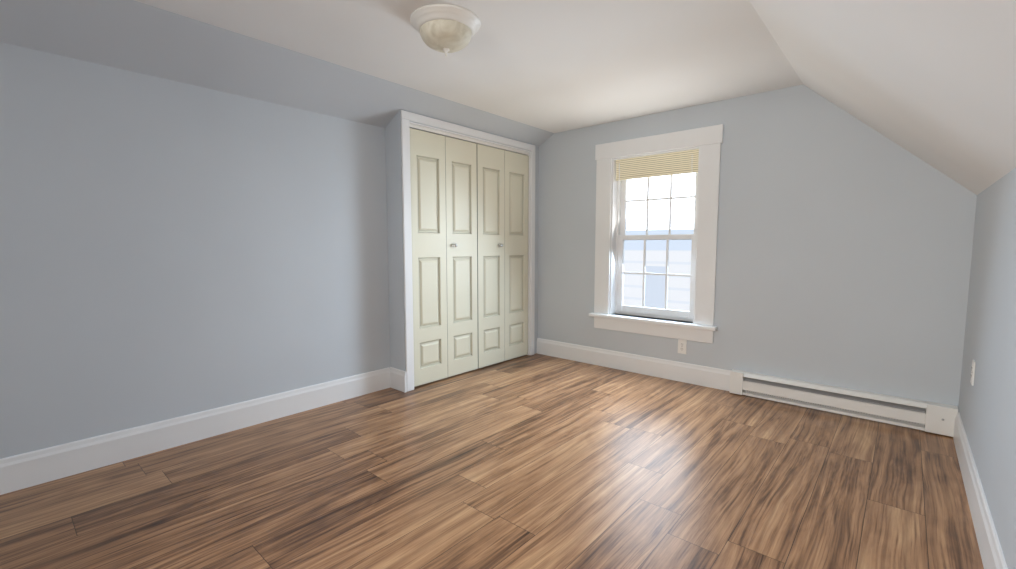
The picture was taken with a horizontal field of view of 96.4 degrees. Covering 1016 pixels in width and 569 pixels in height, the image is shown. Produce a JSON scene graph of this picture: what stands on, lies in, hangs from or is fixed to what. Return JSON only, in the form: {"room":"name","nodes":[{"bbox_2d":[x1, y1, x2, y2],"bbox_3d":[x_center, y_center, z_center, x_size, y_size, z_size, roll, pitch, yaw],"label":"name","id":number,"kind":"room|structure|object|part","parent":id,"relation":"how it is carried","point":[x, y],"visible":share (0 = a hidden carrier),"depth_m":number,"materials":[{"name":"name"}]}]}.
{"room":"empty bedroom","nodes":[
{"label":"empty bedroom","id":0,"kind":"room"},
{"bbox_2d":[0,42,390,458],"bbox_3d":[-1.581,-0.281,2.879,0.150,2.300,5.570,4,7,41],"label":"wall","id":1,"kind":"structure","parent":0,"point":[169,249],"depth_m":2.47,"materials":[{"name":"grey paint"}]},
{"bbox_2d":[0,367,395,494],"bbox_3d":[-2.088,0.847,2.269,0.016,0.160,3.540,4,7,41],"label":"baseboard","id":2,"kind":"structure","parent":1,"relation":"attached to","point":[30,469],"depth_m":2.51,"materials":[{"name":"white paint"}]},
{"bbox_2d":[0,0,553,146],"bbox_3d":[-1.408,-1.280,2.640,0.450,0.333,5.570,4,7,41],"label":"ceiling","id":3,"kind":"structure","parent":0,"point":[136,36],"depth_m":2.42,"materials":[{"name":"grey paint"}]},
{"bbox_2d":[385,110,538,370],"bbox_3d":[-0.310,-0.299,4.075,0.190,2.130,1.660,4,7,41],"label":"wall","id":4,"kind":"structure","parent":0,"point":[395,236],"depth_m":3.46,"materials":[{"name":"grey paint"}]},
{"bbox_2d":[410,128,447,386],"bbox_3d":[-0.633,-0.195,3.611,0.030,1.978,0.353,4,7,41],"label":"closet door","id":5,"kind":"structure","parent":4,"relation":"in","point":[428,210],"depth_m":3.60,"materials":[{"name":"beige paint"}]},
{"bbox_2d":[445,136,477,376],"bbox_3d":[-0.385,-0.217,3.866,0.066,1.978,0.353,4,7,41],"label":"closet door","id":6,"kind":"structure","parent":4,"relation":"in","point":[461,233],"depth_m":3.86,"materials":[{"name":"beige paint"}]},
{"bbox_3d":[-0.440,-0.325,3.770,0.036,0.032,0.032,4,7,41],"label":"knob","id":7,"kind":"part","parent":6,"relation":"part of","materials":[{"name":"silver metal"}]},
{"bbox_2d":[401,110,534,391],"bbox_3d":[-0.293,-0.278,4.017,0.116,2.097,1.584,4,7,41],"label":"trim","id":8,"kind":"structure","parent":4,"relation":"attached to","point":[407,117],"depth_m":3.49,"materials":[{"name":"white paint"}]},
{"bbox_2d":[409,123,528,154],"bbox_3d":[-0.283,-1.236,3.930,0.035,0.025,1.436,4,7,41],"label":"trim","id":9,"kind":"structure","parent":4,"relation":"attached to","point":[425,129],"depth_m":3.82,"materials":[{"name":"white wood"}]},
{"bbox_2d":[477,144,504,367],"bbox_3d":[-0.146,-0.240,4.138,0.066,1.978,0.353,4,7,41],"label":"closet door","id":10,"kind":"structure","parent":4,"relation":"in","point":[491,245],"depth_m":4.13,"materials":[{"name":"beige paint"}]},
{"bbox_2d":[505,150,528,360],"bbox_3d":[0.075,-0.265,4.417,0.030,1.978,0.353,4,7,41],"label":"closet door","id":11,"kind":"structure","parent":4,"relation":"in","point":[516,243],"depth_m":4.41,"materials":[{"name":"beige paint"}]},
{"bbox_2d":[135,0,802,132],"bbox_3d":[-0.468,-1.317,1.810,2.050,0.150,5.570,4,7,41],"label":"ceiling","id":12,"kind":"structure","parent":0,"point":[555,66],"depth_m":2.53,"materials":[{"name":"white paint"}]},
{"bbox_2d":[410,4,480,55],"bbox_3d":[-0.302,-1.196,2.216,0.340,0.162,0.340,4,7,41],"label":"ceiling light","id":13,"kind":"object","parent":12,"relation":"attached to","point":[446,29],"visible":1,"depth_m":2.12,"materials":[{"name":"white glass"}]},
{"bbox_3d":[-0.302,-1.190,2.217,0.252,0.082,0.252,4,7,41],"label":"lamp shade","id":14,"kind":"part","parent":13,"relation":"part of","materials":[{"name":"white glass"}]},
{"bbox_2d":[0,353,983,568],"bbox_3d":[-0.283,1.023,1.852,3.600,0.120,5.570,4,7,41],"label":"floor","id":15,"kind":"structure","parent":0,"point":[538,461],"depth_m":2.08,"materials":[{"name":"laminate"}]},
{"bbox_2d":[538,84,976,405],"bbox_3d":[1.479,-0.456,3.744,3.600,2.500,0.220,4,7,41],"label":"wall","id":16,"kind":"structure","parent":0,"point":[844,246],"depth_m":3.12,"materials":[{"name":"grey paint"}]},
{"bbox_2d":[537,338,730,390],"bbox_3d":[1.008,0.687,4.099,1.876,0.160,0.016,4,7,41],"label":"baseboard","id":17,"kind":"structure","parent":16,"relation":"attached to","point":[711,377],"depth_m":3.96,"materials":[{"name":"white paint"}]},
{"bbox_2d":[589,124,723,343],"bbox_3d":[1.262,-0.404,3.896,1.120,1.670,0.285,4,7,41],"label":"window","id":18,"kind":"structure","parent":16,"relation":"in","point":[708,140],"depth_m":3.84,"materials":[{"name":"white paint"}]},
{"bbox_2d":[615,180,620,310],"bbox_3d":[1.021,-0.433,4.166,0.012,1.361,0.087,4,7,41],"label":"track","id":19,"kind":"object","parent":18,"relation":"attached to","point":[618,220],"visible":0.11,"depth_m":4.12,"materials":[{"name":"white plastic"}]},
{"bbox_3d":[1.277,-0.081,3.941,0.706,0.696,0.032,4,7,41],"label":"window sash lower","id":20,"kind":"part","parent":18,"relation":"part of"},
{"bbox_2d":[616,149,698,223],"bbox_3d":[1.238,-0.794,3.834,0.724,0.580,0.038,4,7,41],"label":"window blind","id":21,"kind":"object","parent":18,"relation":"attached to","point":[677,163],"visible":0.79,"depth_m":3.79,"materials":[{"name":"beige fabric"}]},
{"bbox_3d":[1.301,-0.738,3.912,0.706,0.706,0.032,4,7,41],"label":"window sash upper","id":22,"kind":"part","parent":18,"relation":"part of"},
{"bbox_2d":[678,339,686,353],"bbox_3d":[1.426,0.509,3.721,0.070,0.115,0.009,4,7,41],"label":"electrical outlet","id":23,"kind":"object","parent":16,"relation":"attached to","point":[682,346],"visible":1,"depth_m":3.72,"materials":[{"name":"white plastic"}]},
{"bbox_2d":[729,369,957,436],"bbox_3d":[2.157,0.766,3.054,1.226,0.168,0.078,4,7,41],"label":"baseboard heater","id":24,"kind":"object","parent":16,"relation":"attached to","point":[932,417],"visible":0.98,"depth_m":2.96,"materials":[{"name":"white metal"}]},
{"bbox_2d":[749,0,1015,194],"bbox_3d":[0.669,-0.812,0.856,0.972,0.910,5.570,4,7,41],"label":"ceiling","id":25,"kind":"structure","parent":0,"point":[932,83],"depth_m":1.54,"materials":[{"name":"white paint"}]},
{"bbox_2d":[958,168,1015,568],"bbox_3d":[1.015,0.215,0.641,0.150,1.700,5.570,4,7,41],"label":"wall","id":26,"kind":"structure","parent":0,"point":[987,407],"depth_m":1.78,"materials":[{"name":"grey paint"}]},
{"bbox_2d":[970,360,975,385],"bbox_3d":[2.269,0.429,2.219,0.009,0.115,0.070,4,7,41],"label":"electrical outlet","id":27,"kind":"object","parent":26,"relation":"attached to","point":[973,372],"visible":1,"depth_m":2.20,"materials":[{"name":"white plastic"}]},
{"bbox_2d":[953,412,1007,568],"bbox_3d":[0.905,0.982,0.708,0.016,0.160,5.125,4,7,41],"label":"baseboard","id":28,"kind":"structure","parent":26,"relation":"attached to","point":[991,552],"depth_m":1.78,"materials":[{"name":"white paint"}]},
{"label":"outside","id":29,"kind":"structure","parent":0,"visible":0},
{"bbox_2d":[623,173,695,310],"bbox_3d":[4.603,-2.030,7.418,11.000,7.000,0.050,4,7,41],"label":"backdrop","id":30,"kind":"structure","parent":29,"point":[686,209],"depth_m":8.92,"materials":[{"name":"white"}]}
]}

